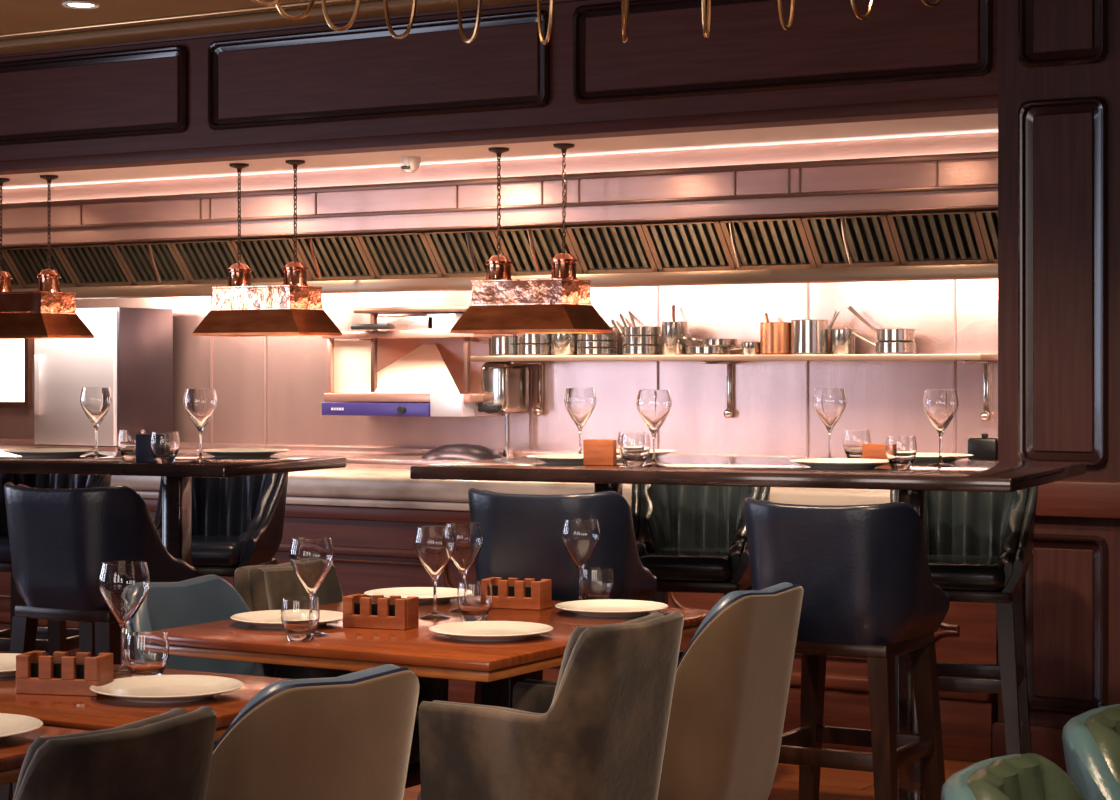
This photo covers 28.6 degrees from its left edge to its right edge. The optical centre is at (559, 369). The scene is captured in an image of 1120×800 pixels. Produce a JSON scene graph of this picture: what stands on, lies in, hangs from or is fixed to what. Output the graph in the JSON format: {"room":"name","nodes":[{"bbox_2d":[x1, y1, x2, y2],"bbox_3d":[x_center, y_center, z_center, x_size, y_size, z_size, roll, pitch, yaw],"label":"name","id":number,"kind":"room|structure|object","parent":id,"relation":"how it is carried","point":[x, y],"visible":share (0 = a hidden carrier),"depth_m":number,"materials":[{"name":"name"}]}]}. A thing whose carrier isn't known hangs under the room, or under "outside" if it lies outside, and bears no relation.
{"room":"restaurant dining room","nodes":[
{"label":"restaurant dining room","id":0,"kind":"room"},
{"bbox_2d":[32,307,172,450],"bbox_3d":[-2.662,0.052,12.763,0.630,0.815,0.530,0,0,31],"label":"fridge","id":1,"kind":"object","parent":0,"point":[130,351],"visible":0.83,"depth_m":12.58,"materials":[{"name":"grey metal"}]},
{"bbox_2d":[0,0,380,39],"bbox_3d":[-1.367,-1.520,3.574,12.000,0.100,9.950,0,0,31],"label":"ceiling","id":2,"kind":"structure","parent":0,"point":[16,16],"depth_m":9.00,"materials":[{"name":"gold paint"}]},
{"bbox_2d":[0,0,355,37],"bbox_3d":[1.017,-1.464,7.589,12.000,0.012,0.030,0,0,31],"label":"trim","id":3,"kind":"structure","parent":2,"relation":"attached to","point":[318,2],"depth_m":9.15,"materials":[{"name":"gold metal"}]},
{"bbox_2d":[0,0,997,174],"bbox_3d":[-1.001,-1.215,9.214,6.870,0.610,0.176,0,0,31],"label":"wall","id":4,"kind":"structure","parent":0,"point":[316,89],"depth_m":8.69,"materials":[{"name":"brown wood"}]},
{"bbox_2d":[0,0,545,54],"bbox_3d":[0.759,-1.452,7.155,12.000,0.035,1.580,0,0,31],"label":"trim","id":5,"kind":"structure","parent":4,"relation":"attached to","point":[373,9],"depth_m":9.19,"materials":[{"name":"gold metal"}]},
{"bbox_2d":[0,279,997,458],"bbox_3d":[-0.630,0.210,12.062,8.600,2.300,0.100,0,0,31],"label":"wall","id":6,"kind":"structure","parent":0,"point":[884,398],"depth_m":11.25,"materials":[{"name":"metal"}]},
{"bbox_2d":[0,339,32,406],"bbox_3d":[-3.524,-0.020,13.692,0.620,0.500,0.048,0,0,31],"label":"hatch","id":7,"kind":"object","parent":6,"relation":"attached to","point":[15,354],"visible":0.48,"depth_m":13.58,"materials":[{"name":"beige"}]},
{"bbox_2d":[322,306,512,416],"bbox_3d":[-0.768,-0.045,11.819,0.992,0.580,0.420,0,0,31],"label":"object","id":8,"kind":"object","parent":6,"relation":"attached to","point":[407,369],"visible":0.85,"depth_m":11.79,"materials":[{"name":"metal"}]},
{"bbox_2d":[428,313,462,329],"bbox_3d":[-0.558,-0.256,11.694,0.180,0.088,0.260,0,0,31],"label":"box","id":9,"kind":"object","parent":8,"relation":"on","point":[440,321],"visible":0.51,"depth_m":11.58,"materials":[{"name":"white"}]},
{"bbox_2d":[211,280,955,455],"bbox_3d":[-0.074,-0.058,11.670,4.567,0.965,0.006,0,0,31],"label":"trim","id":10,"kind":"structure","parent":6,"relation":"attached to","point":[807,284],"depth_m":11.32,"materials":[{"name":"silver metal"}]},
{"bbox_2d":[470,354,997,421],"bbox_3d":[0.806,0.085,10.964,2.810,0.319,0.318,0,0,31],"label":"wall shelf","id":11,"kind":"object","parent":6,"relation":"attached to","point":[983,359],"visible":0.98,"depth_m":10.74,"materials":[{"name":"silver metal"}]},
{"bbox_2d":[471,336,517,355],"bbox_3d":[-0.328,-0.127,11.638,0.265,0.103,0.178,0,0,31],"label":"saucepan","id":12,"kind":"object","parent":11,"relation":"on","point":[498,345],"visible":0.88,"depth_m":11.54,"materials":[{"name":"silver metal"}]},
{"bbox_2d":[551,333,576,354],"bbox_3d":[0.028,-0.137,11.427,0.158,0.123,0.158,0,0,31],"label":"saucepan","id":13,"kind":"object","parent":11,"relation":"on","point":[564,343],"visible":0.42,"depth_m":11.36,"materials":[{"name":"silver metal"}]},
{"bbox_2d":[611,319,660,354],"bbox_3d":[0.349,-0.169,11.256,0.384,0.189,0.208,0,0,42],"label":"saucepan","id":14,"kind":"object","parent":11,"relation":"on","point":[628,349],"visible":0.86,"depth_m":11.11,"materials":[{"name":"silver metal"}]},
{"bbox_2d":[662,305,687,354],"bbox_3d":[0.589,-0.204,11.132,0.151,0.259,0.203,0,0,31],"label":"saucepan","id":15,"kind":"object","parent":11,"relation":"on","point":[674,334],"visible":0.88,"depth_m":11.05,"materials":[{"name":"silver metal"}]},
{"bbox_2d":[760,313,790,354],"bbox_3d":[1.059,-0.179,10.821,0.205,0.209,0.188,0,0,31],"label":"saucepan","id":16,"kind":"object","parent":11,"relation":"on","point":[775,337],"visible":0.83,"depth_m":10.73,"materials":[{"name":"orange metal"}]},
{"bbox_2d":[791,311,839,353],"bbox_3d":[1.228,-0.182,10.691,0.224,0.214,0.188,0,0,31],"label":"saucepan","id":17,"kind":"object","parent":11,"relation":"on","point":[807,336],"visible":0.91,"depth_m":10.62,"materials":[{"name":"silver metal"}]},
{"bbox_2d":[830,329,855,353],"bbox_3d":[1.373,-0.137,10.675,0.128,0.123,0.128,0,0,31],"label":"saucepan","id":18,"kind":"object","parent":11,"relation":"on","point":[842,341],"visible":0.86,"depth_m":10.62,"materials":[{"name":"silver metal"}]},
{"bbox_2d":[843,326,915,353],"bbox_3d":[1.521,-0.145,10.540,0.385,0.141,0.198,0,0,31],"label":"saucepan","id":19,"kind":"object","parent":11,"relation":"on","point":[881,347],"visible":0.93,"depth_m":10.42,"materials":[{"name":"silver metal"}]},
{"bbox_2d":[848,306,914,341],"bbox_3d":[1.524,-0.222,10.539,0.369,0.179,0.188,0,0,31],"label":"saucepan","id":20,"kind":"object","parent":19,"relation":"on","point":[883,335],"visible":0.96,"depth_m":10.43,"materials":[{"name":"silver metal"}]},
{"bbox_2d":[0,113,997,188],"bbox_3d":[-1.250,-0.990,11.017,8.600,0.100,2.730,0,0,31],"label":"ceiling","id":21,"kind":"structure","parent":0,"point":[981,123],"depth_m":9.38,"materials":[{"name":"white paint"}]},
{"bbox_2d":[0,175,93,338],"bbox_3d":[-2.606,-0.547,10.712,0.606,0.784,0.316,0,0,31],"label":"pendant lamp","id":22,"kind":"object","parent":21,"relation":"hanging from","point":[48,312],"visible":1,"depth_m":10.58,"materials":[{"name":"brown metal"}]},
{"bbox_2d":[192,160,341,336],"bbox_3d":[-1.325,-0.547,9.951,0.606,0.784,0.316,0,0,31],"label":"pendant lamp","id":23,"kind":"object","parent":21,"relation":"hanging from","point":[294,307],"visible":1,"depth_m":9.85,"materials":[{"name":"brown metal"}]},
{"bbox_2d":[0,132,997,298],"bbox_3d":[-1.058,-0.656,11.264,8.480,0.563,1.670,0,0,31],"label":"extraction hood","id":24,"kind":"object","parent":21,"relation":"attached to","point":[946,172],"visible":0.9,"depth_m":9.74,"materials":[{"name":"metal"}]},
{"bbox_2d":[3,245,78,288],"bbox_3d":[-2.706,-0.536,11.489,0.376,0.217,0.186,0,0,31],"label":"grease filter","id":25,"kind":"object","parent":24,"relation":"on","point":[13,256],"visible":0.84,"depth_m":11.48,"materials":[{"name":"grey metal"}]},
{"bbox_2d":[57,243,133,286],"bbox_3d":[-2.379,-0.536,11.295,0.376,0.217,0.186,0,0,31],"label":"grease filter","id":26,"kind":"object","parent":24,"relation":"on","point":[65,251],"visible":1,"depth_m":11.30,"materials":[{"name":"grey metal"}]},
{"bbox_2d":[113,241,191,285],"bbox_3d":[-2.052,-0.536,11.101,0.376,0.217,0.186,0,0,31],"label":"grease filter","id":27,"kind":"object","parent":24,"relation":"attached to","point":[121,249],"visible":0.96,"depth_m":11.10,"materials":[{"name":"grey metal"}]},
{"bbox_2d":[170,239,241,283],"bbox_3d":[-1.726,-0.536,10.907,0.376,0.217,0.186,0,0,31],"label":"grease filter","id":28,"kind":"object","parent":24,"relation":"on","point":[179,247],"visible":0.9,"depth_m":10.92,"materials":[{"name":"grey metal"}]},
{"bbox_2d":[230,236,312,282],"bbox_3d":[-1.399,-0.536,10.713,0.376,0.217,0.186,0,0,31],"label":"grease filter","id":29,"kind":"object","parent":24,"relation":"on","point":[246,258],"visible":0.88,"depth_m":10.72,"materials":[{"name":"grey metal"}]},
{"bbox_2d":[293,234,376,280],"bbox_3d":[-1.072,-0.536,10.519,0.376,0.217,0.186,0,0,31],"label":"grease filter","id":30,"kind":"object","parent":24,"relation":"attached to","point":[303,246],"visible":0.94,"depth_m":10.51,"materials":[{"name":"grey metal"}]},
{"bbox_2d":[357,231,443,279],"bbox_3d":[-0.745,-0.536,10.325,0.376,0.217,0.186,0,0,31],"label":"grease filter","id":31,"kind":"object","parent":24,"relation":"on","point":[371,251],"visible":1,"depth_m":10.32,"materials":[{"name":"grey metal"}]},
{"bbox_2d":[424,228,512,277],"bbox_3d":[-0.418,-0.536,10.131,0.376,0.217,0.186,0,0,31],"label":"grease filter","id":32,"kind":"object","parent":24,"relation":"attached to","point":[448,271],"visible":0.87,"depth_m":10.14,"materials":[{"name":"grey metal"}]},
{"bbox_2d":[494,226,583,275],"bbox_3d":[-0.092,-0.536,9.937,0.376,0.217,0.186,0,0,31],"label":"grease filter","id":33,"kind":"object","parent":24,"relation":"attached to","point":[519,270],"visible":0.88,"depth_m":9.94,"materials":[{"name":"grey metal"}]},
{"bbox_2d":[566,223,658,273],"bbox_3d":[0.235,-0.536,9.743,0.376,0.217,0.186,0,0,31],"label":"grease filter","id":34,"kind":"object","parent":24,"relation":"on","point":[637,268],"visible":1,"depth_m":9.74,"materials":[{"name":"grey metal"}]},
{"bbox_2d":[641,220,736,271],"bbox_3d":[0.562,-0.536,9.549,0.376,0.217,0.186,0,0,31],"label":"grease filter","id":35,"kind":"object","parent":24,"relation":"on","point":[714,266],"visible":1,"depth_m":9.55,"materials":[{"name":"grey metal"}]},
{"bbox_2d":[720,216,816,269],"bbox_3d":[0.888,-0.536,9.355,0.376,0.217,0.186,0,0,31],"label":"grease filter","id":36,"kind":"object","parent":24,"relation":"attached to","point":[784,264],"visible":0.98,"depth_m":9.35,"materials":[{"name":"grey metal"}]},
{"bbox_2d":[801,213,900,267],"bbox_3d":[1.215,-0.536,9.161,0.376,0.217,0.186,0,0,31],"label":"grease filter","id":37,"kind":"object","parent":24,"relation":"attached to","point":[888,261],"visible":0.97,"depth_m":9.16,"materials":[{"name":"grey metal"}]},
{"bbox_2d":[887,210,988,265],"bbox_3d":[1.542,-0.536,8.967,0.376,0.217,0.186,0,0,31],"label":"grease filter","id":38,"kind":"object","parent":24,"relation":"on","point":[954,259],"visible":1,"depth_m":8.96,"materials":[{"name":"grey metal"}]},
{"bbox_2d":[976,209,997,263],"bbox_3d":[1.869,-0.536,8.773,0.376,0.217,0.186,0,0,31],"label":"grease filter","id":39,"kind":"object","parent":24,"relation":"on","point":[993,259],"visible":0.24,"depth_m":8.83,"materials":[{"name":"silver metal"}]},
{"bbox_2d":[450,143,611,333],"bbox_3d":[-0.121,-0.547,9.236,0.606,0.784,0.316,0,0,31],"label":"pendant lamp","id":40,"kind":"object","parent":21,"relation":"hanging from","point":[500,304],"visible":1,"depth_m":9.13,"materials":[{"name":"orange metal"}]},
{"bbox_2d":[403,747,1066,799],"bbox_3d":[-1.295,1.410,5.654,14.000,0.100,13.600,0,0,31],"label":"floor","id":41,"kind":"structure","parent":0,"point":[835,784],"depth_m":7.24,"materials":[{"name":"brown wood"}]},
{"bbox_2d":[0,726,87,785],"bbox_3d":[-1.351,0.985,3.688,1.050,0.750,0.600,0,0,29],"label":"dining table","id":42,"kind":"object","parent":41,"relation":"on","point":[13,750],"visible":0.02,"depth_m":3.54,"materials":[{"name":"brown wood"}]},
{"bbox_2d":[0,713,42,740],"bbox_3d":[-1.001,0.599,3.642,0.284,0.021,0.284,0,0,10],"label":"dinner plate","id":43,"kind":"object","parent":42,"relation":"on","point":[11,725],"visible":1,"depth_m":3.70,"materials":[{"name":"white ceramic"}]},
{"bbox_2d":[0,473,111,655],"bbox_3d":[-1.879,0.842,7.923,0.469,1.036,0.457,0,0,16],"label":"bar stool","id":44,"kind":"object","parent":41,"relation":"on","point":[52,638],"visible":0.16,"depth_m":7.97,"materials":[{"name":"black leather"}]},
{"bbox_2d":[0,482,196,799],"bbox_3d":[-1.345,0.842,6.412,0.469,1.036,0.457,0,0,28],"label":"bar stool","id":45,"kind":"object","parent":41,"relation":"on","point":[60,540],"visible":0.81,"depth_m":6.22,"materials":[{"name":"black leather"}]},
{"bbox_2d":[13,706,216,799],"bbox_3d":[-0.833,0.936,3.322,0.541,0.847,0.484,0,0,29],"label":"dining chair","id":46,"kind":"object","parent":41,"relation":"on","point":[168,755],"visible":1,"depth_m":3.17,"materials":[{"name":"grey fabric"}]},
{"bbox_2d":[0,664,290,796],"bbox_3d":[-0.995,0.985,4.250,1.050,0.750,0.620,0,0,29],"label":"dining table","id":47,"kind":"object","parent":41,"relation":"on","point":[89,713],"visible":0.2,"depth_m":3.99,"materials":[{"name":"brown wood"}]},
{"bbox_2d":[16,651,112,695],"bbox_3d":[-0.937,0.574,4.161,0.167,0.072,0.075,0,0,13],"label":"rack","id":48,"kind":"object","parent":47,"relation":"on","point":[60,673],"visible":0.96,"depth_m":4.13,"materials":[{"name":"brown wood"}]},
{"bbox_2d":[98,561,149,675],"bbox_3d":[-0.875,0.498,4.421,0.103,0.222,0.103,0,0,-40],"label":"wine glass","id":49,"kind":"object","parent":47,"relation":"on","point":[124,586],"visible":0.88,"depth_m":4.39,"materials":[{"name":"white"}]},
{"bbox_2d":[124,631,168,676],"bbox_3d":[-0.808,0.562,4.300,0.087,0.094,0.087,0,0,-8],"label":"water tumbler","id":50,"kind":"object","parent":47,"relation":"on","point":[146,653],"visible":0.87,"depth_m":4.27,"materials":[{"name":"clear glass"}]},
{"bbox_2d":[90,675,243,702],"bbox_3d":[-0.734,0.599,4.111,0.284,0.021,0.284,0,0,18],"label":"dinner plate","id":51,"kind":"object","parent":47,"relation":"on","point":[153,688],"visible":1,"depth_m":4.15,"materials":[{"name":"white ceramic"}]},
{"bbox_2d":[0,450,345,565],"bbox_3d":[-1.580,0.820,7.143,1.600,1.080,0.760,0,0,23],"label":"bar table","id":52,"kind":"object","parent":41,"relation":"on","point":[176,476],"visible":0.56,"depth_m":6.81,"materials":[{"name":"brown wood"}]},
{"bbox_2d":[4,448,97,457],"bbox_3d":[-1.647,0.269,7.118,0.300,0.021,0.300,0,0,-32],"label":"dinner plate","id":53,"kind":"object","parent":52,"relation":"on","point":[42,452],"visible":1,"depth_m":7.05,"materials":[{"name":"white ceramic"}]},
{"bbox_2d":[80,388,111,456],"bbox_3d":[-1.503,0.168,7.126,0.103,0.222,0.103,0,0,-13],"label":"wine glass","id":54,"kind":"object","parent":52,"relation":"on","point":[96,403],"visible":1,"depth_m":7.09,"materials":[{"name":"white"}]},
{"bbox_2d":[117,430,144,460],"bbox_3d":[-1.321,0.233,6.785,0.087,0.094,0.087,0,0,8],"label":"water tumbler","id":55,"kind":"object","parent":52,"relation":"on","point":[126,440],"visible":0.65,"depth_m":6.75,"materials":[{"name":"clear glass"}]},
{"bbox_2d":[136,434,154,462],"bbox_3d":[-1.235,0.237,6.676,0.090,0.085,0.060,0,0,11],"label":"block","id":56,"kind":"object","parent":52,"relation":"on","point":[143,450],"visible":0.44,"depth_m":6.65,"materials":[{"name":"blue"}]},
{"bbox_2d":[150,432,179,463],"bbox_3d":[-1.183,0.233,6.587,0.087,0.094,0.087,0,0,9],"label":"water tumbler","id":57,"kind":"object","parent":52,"relation":"on","point":[164,446],"visible":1,"depth_m":6.55,"materials":[{"name":"clear glass"}]},
{"bbox_2d":[183,389,217,461],"bbox_3d":[-1.094,0.168,6.697,0.103,0.222,0.103,0,0,14],"label":"wine glass","id":58,"kind":"object","parent":52,"relation":"on","point":[200,405],"visible":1,"depth_m":6.66,"materials":[{"name":"white"}]},
{"bbox_2d":[196,448,288,456],"bbox_3d":[-1.028,0.269,7.123,0.300,0.021,0.300,0,0,-2],"label":"dinner plate","id":59,"kind":"object","parent":52,"relation":"on","point":[228,452],"visible":1,"depth_m":7.05,"materials":[{"name":"white ceramic"}]},
{"bbox_2d":[126,574,279,747],"bbox_3d":[-0.745,0.937,5.303,0.542,0.847,0.489,0,0,31],"label":"dining chair","id":60,"kind":"object","parent":41,"relation":"on","point":[206,598],"visible":0.13,"depth_m":5.42,"materials":[{"name":"blue leather"}]},
{"bbox_2d":[153,472,288,587],"bbox_3d":[-1.217,0.842,7.786,0.469,1.036,0.457,0,0,11],"label":"bar stool","id":61,"kind":"object","parent":41,"relation":"on","point":[236,522],"visible":0.45,"depth_m":7.81,"materials":[{"name":"black leather"}]},
{"bbox_2d":[206,664,418,799],"bbox_3d":[-0.558,0.937,3.884,0.542,0.847,0.489,0,0,39],"label":"dining chair","id":62,"kind":"object","parent":41,"relation":"on","point":[348,736],"visible":0.95,"depth_m":3.68,"materials":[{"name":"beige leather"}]},
{"bbox_2d":[234,562,448,788],"bbox_3d":[-0.537,0.936,5.750,0.541,0.847,0.484,0,0,31],"label":"dining chair","id":63,"kind":"object","parent":41,"relation":"on","point":[262,587],"visible":0.13,"depth_m":5.74,"materials":[{"name":"grey fabric"}]},
{"bbox_2d":[156,597,709,707],"bbox_3d":[-0.282,0.985,5.334,0.970,0.750,1.120,0,0,30],"label":"dining table","id":64,"kind":"object","parent":41,"relation":"on","point":[498,665],"visible":0.47,"depth_m":4.94,"materials":[{"name":"brown wood"}]},
{"bbox_2d":[230,610,342,628],"bbox_3d":[-0.646,0.599,5.268,0.284,0.021,0.284,0,0,-24],"label":"dinner plate","id":65,"kind":"object","parent":64,"relation":"on","point":[267,618],"visible":0.56,"depth_m":5.30,"materials":[{"name":"white ceramic"}]},
{"bbox_2d":[281,597,319,641],"bbox_3d":[-0.585,0.562,4.959,0.087,0.094,0.087,0,0,-22],"label":"water tumbler","id":66,"kind":"object","parent":64,"relation":"on","point":[300,616],"visible":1,"depth_m":4.93,"materials":[{"name":"clear glass"}]},
{"bbox_2d":[289,537,333,636],"bbox_3d":[-0.571,0.498,5.061,0.103,0.222,0.103,0,0,3],"label":"wine glass","id":67,"kind":"object","parent":64,"relation":"on","point":[311,558],"visible":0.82,"depth_m":5.03,"materials":[{"name":"white"}]},
{"bbox_2d":[343,594,418,629],"bbox_3d":[-0.425,0.574,5.218,0.167,0.072,0.075,0,0,23],"label":"rack","id":68,"kind":"object","parent":64,"relation":"on","point":[359,610],"visible":1,"depth_m":5.19,"materials":[{"name":"brown wood"}]},
{"bbox_2d":[364,587,456,602],"bbox_3d":[-0.377,0.599,5.829,0.284,0.021,0.284,0,0,5],"label":"dinner plate","id":69,"kind":"object","parent":64,"relation":"on","point":[425,594],"visible":0.59,"depth_m":5.90,"materials":[{"name":"white ceramic"}]},
{"bbox_2d":[414,526,455,618],"bbox_3d":[-0.308,0.498,5.416,0.103,0.222,0.103,0,0,-14],"label":"wine glass","id":70,"kind":"object","parent":64,"relation":"on","point":[434,546],"visible":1,"depth_m":5.38,"materials":[{"name":"white"}]},
{"bbox_2d":[446,522,483,612],"bbox_3d":[-0.243,0.498,5.564,0.103,0.222,0.103,0,0,40],"label":"wine glass","id":71,"kind":"object","parent":64,"relation":"on","point":[469,536],"visible":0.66,"depth_m":5.53,"materials":[{"name":"white"}]},
{"bbox_2d":[457,581,492,621],"bbox_3d":[-0.206,0.562,5.333,0.087,0.094,0.087,0,0,39],"label":"water tumbler","id":72,"kind":"object","parent":64,"relation":"on","point":[474,598],"visible":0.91,"depth_m":5.30,"materials":[{"name":"clear glass"}]},
{"bbox_2d":[429,621,552,641],"bbox_3d":[-0.157,0.599,5.024,0.284,0.021,0.284,0,0,4],"label":"dinner plate","id":73,"kind":"object","parent":64,"relation":"on","point":[487,631],"visible":1,"depth_m":5.07,"materials":[{"name":"white ceramic"}]},
{"bbox_2d":[481,577,551,609],"bbox_3d":[-0.112,0.574,5.649,0.167,0.072,0.075,0,0,23],"label":"rack","id":74,"kind":"object","parent":64,"relation":"on","point":[512,593],"visible":0.84,"depth_m":5.62,"materials":[{"name":"brown wood"}]},
{"bbox_2d":[561,518,599,599],"bbox_3d":[0.053,0.498,5.702,0.103,0.222,0.103,0,0,-15],"label":"wine glass","id":75,"kind":"object","parent":64,"relation":"on","point":[580,537],"visible":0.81,"depth_m":5.67,"materials":[{"name":"white"}]},
{"bbox_2d":[581,567,613,599],"bbox_3d":[0.096,0.562,5.705,0.087,0.094,0.087,0,0,14],"label":"water tumbler","id":76,"kind":"object","parent":64,"relation":"on","point":[597,583],"visible":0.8,"depth_m":5.67,"materials":[{"name":"clear glass"}]},
{"bbox_2d":[555,599,667,616],"bbox_3d":[0.129,0.599,5.506,0.284,0.021,0.284,0,0,-24],"label":"dinner plate","id":77,"kind":"object","parent":64,"relation":"on","point":[603,607],"visible":1,"depth_m":5.55,"materials":[{"name":"white ceramic"}]},
{"bbox_2d":[0,438,968,464],"bbox_3d":[-0.802,0.892,11.694,8.480,0.935,0.690,0,0,31],"label":"countertop","id":78,"kind":"structure","parent":41,"relation":"on","point":[354,454],"depth_m":12.04,"materials":[{"name":"metal"}]},
{"bbox_2d":[422,444,501,459],"bbox_3d":[-0.509,0.422,11.444,0.420,0.076,0.420,0,0,31],"label":"lid","id":79,"kind":"object","parent":78,"relation":"on","point":[453,451],"visible":0.98,"depth_m":11.30,"materials":[{"name":"grey metal"}]},
{"bbox_2d":[478,362,528,456],"bbox_3d":[-0.299,0.208,11.621,0.170,0.503,0.300,0,0,31],"label":"dispenser","id":80,"kind":"object","parent":78,"relation":"on","point":[505,385],"visible":0.94,"depth_m":11.54,"materials":[{"name":"silver metal"}]},
{"bbox_2d":[0,468,997,761],"bbox_3d":[-1.098,0.897,9.511,6.400,0.925,0.665,0,0,31],"label":"counter","id":81,"kind":"object","parent":41,"relation":"on","point":[371,518],"depth_m":8.77,"materials":[{"name":"brown wood"}]},
{"bbox_2d":[968,433,997,460],"bbox_3d":[1.509,0.330,7.791,0.110,0.210,0.100,0,0,31],"label":"card terminal","id":82,"kind":"object","parent":81,"relation":"on","point":[983,448],"visible":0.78,"depth_m":7.75,"materials":[{"name":"black plastic"}]},
{"bbox_2d":[417,611,683,799],"bbox_3d":[-0.047,0.936,4.667,0.541,0.847,0.484,0,0,33],"label":"dining chair","id":83,"kind":"object","parent":41,"relation":"on","point":[598,731],"visible":1,"depth_m":4.48,"materials":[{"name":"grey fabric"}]},
{"bbox_2d":[468,488,656,704],"bbox_3d":[0.006,0.842,6.121,0.469,1.036,0.457,0,0,23],"label":"bar stool","id":84,"kind":"object","parent":41,"relation":"on","point":[522,532],"visible":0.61,"depth_m":5.92,"materials":[{"name":"black leather"}]},
{"bbox_2d":[631,484,770,663],"bbox_3d":[0.448,0.842,7.239,0.469,1.036,0.457,0,0,15],"label":"bar stool","id":85,"kind":"object","parent":41,"relation":"on","point":[691,538],"visible":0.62,"depth_m":7.30,"materials":[{"name":"black leather"}]},
{"bbox_2d":[657,582,803,799],"bbox_3d":[0.285,0.937,5.342,0.542,0.847,0.489,0,0,33],"label":"dining chair","id":86,"kind":"object","parent":41,"relation":"on","point":[733,677],"visible":0.62,"depth_m":5.11,"materials":[{"name":"beige fabric"}]},
{"bbox_2d":[410,455,1085,799],"bbox_3d":[0.580,0.820,6.545,1.760,1.080,1.060,0,0,24],"label":"bar table","id":87,"kind":"object","parent":41,"relation":"on","point":[912,485],"visible":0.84,"depth_m":6.26,"materials":[{"name":"brown wood"}]},
{"bbox_2d":[526,454,621,463],"bbox_3d":[0.048,0.269,6.624,0.300,0.021,0.300,0,0,28],"label":"dinner plate","id":88,"kind":"object","parent":87,"relation":"on","point":[547,458],"visible":0.7,"depth_m":6.55,"materials":[{"name":"white ceramic"}]},
{"bbox_2d":[564,388,595,453],"bbox_3d":[0.064,0.168,6.963,0.103,0.222,0.103,0,0,16],"label":"wine glass","id":89,"kind":"object","parent":87,"relation":"on","point":[580,403],"visible":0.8,"depth_m":6.93,"materials":[{"name":"white"}]},
{"bbox_2d":[583,439,616,465],"bbox_3d":[0.118,0.242,6.466,0.090,0.075,0.060,0,0,11],"label":"block","id":90,"kind":"object","parent":87,"relation":"on","point":[602,452],"visible":1,"depth_m":6.44,"materials":[{"name":"brown wood"}]},
{"bbox_2d":[620,434,649,466],"bbox_3d":[0.218,0.233,6.360,0.087,0.094,0.087,0,0,-34],"label":"water tumbler","id":91,"kind":"object","parent":87,"relation":"on","point":[635,448],"visible":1,"depth_m":6.33,"materials":[{"name":"clear glass"}]},
{"bbox_2d":[636,390,671,466],"bbox_3d":[0.273,0.168,6.374,0.103,0.222,0.103,0,0,-21],"label":"wine glass","id":92,"kind":"object","parent":87,"relation":"on","point":[653,406],"visible":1,"depth_m":6.34,"materials":[{"name":"white"}]},
{"bbox_2d":[813,389,846,457],"bbox_3d":[0.830,0.168,6.764,0.103,0.222,0.103,0,0,-12],"label":"wine glass","id":93,"kind":"object","parent":87,"relation":"on","point":[829,404],"visible":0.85,"depth_m":6.73,"materials":[{"name":"white"}]},
{"bbox_2d":[790,458,888,468],"bbox_3d":[0.810,0.269,6.300,0.300,0.021,0.300,0,0,17],"label":"dinner plate","id":94,"kind":"object","parent":87,"relation":"on","point":[822,463],"visible":0.97,"depth_m":6.22,"materials":[{"name":"white ceramic"}]},
{"bbox_2d":[842,430,870,458],"bbox_3d":[0.919,0.233,6.816,0.087,0.094,0.087,0,0,1],"label":"water tumbler","id":95,"kind":"object","parent":87,"relation":"on","point":[852,440],"visible":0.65,"depth_m":6.78,"materials":[{"name":"clear glass"}]},
{"bbox_2d":[886,436,916,469],"bbox_3d":[0.958,0.233,6.177,0.087,0.094,0.087,0,0,-19],"label":"water tumbler","id":96,"kind":"object","parent":87,"relation":"on","point":[901,451],"visible":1,"depth_m":6.14,"materials":[{"name":"clear glass"}]},
{"bbox_2d":[923,390,957,465],"bbox_3d":[1.109,0.168,6.412,0.103,0.222,0.103,0,0,10],"label":"wine glass","id":97,"kind":"object","parent":87,"relation":"on","point":[940,406],"visible":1,"depth_m":6.38,"materials":[{"name":"white"}]},
{"bbox_2d":[914,453,973,462],"bbox_3d":[1.115,0.269,6.735,0.300,0.021,0.300,0,0,6],"label":"dinner plate","id":98,"kind":"object","parent":87,"relation":"on","point":[920,457],"visible":0.5,"depth_m":6.64,"materials":[{"name":"white ceramic"}]},
{"bbox_2d":[744,497,949,799],"bbox_3d":[0.734,0.842,5.643,0.469,1.036,0.457,0,0,30],"label":"bar stool","id":99,"kind":"object","parent":41,"relation":"on","point":[870,593],"visible":0.87,"depth_m":5.46,"materials":[{"name":"blue leather"}]},
{"bbox_2d":[890,486,1037,782],"bbox_3d":[1.266,0.842,6.952,0.469,1.036,0.457,0,0,17],"label":"bar stool","id":100,"kind":"object","parent":41,"relation":"on","point":[980,544],"visible":0.45,"depth_m":6.92,"materials":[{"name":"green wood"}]},
{"bbox_2d":[941,753,1084,799],"bbox_3d":[0.852,0.992,3.389,0.496,0.736,0.536,0,0,29],"label":"tub chair","id":101,"kind":"object","parent":41,"relation":"on","point":[1028,776],"visible":1,"depth_m":3.51,"materials":[{"name":"teal leather"}]},
{"bbox_2d":[1062,704,1119,799],"bbox_3d":[1.165,0.992,3.937,0.496,0.736,0.536,0,0,31],"label":"tub chair","id":102,"kind":"object","parent":41,"relation":"on","point":[1091,738],"visible":0.99,"depth_m":3.86,"materials":[{"name":"green leather"}]},
{"bbox_3d":[4.158,-0.055,6.151,5.130,2.830,0.176,0,0,31],"label":"wall","id":103,"kind":"structure","parent":0,"visible":0},
{"bbox_2d":[992,0,1119,769],"bbox_3d":[1.748,-0.080,7.566,0.480,2.880,0.225,0,0,31],"label":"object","id":104,"kind":"structure","parent":103,"relation":"attached to","point":[1059,60],"depth_m":7.49,"materials":[{"name":"brown wood"}]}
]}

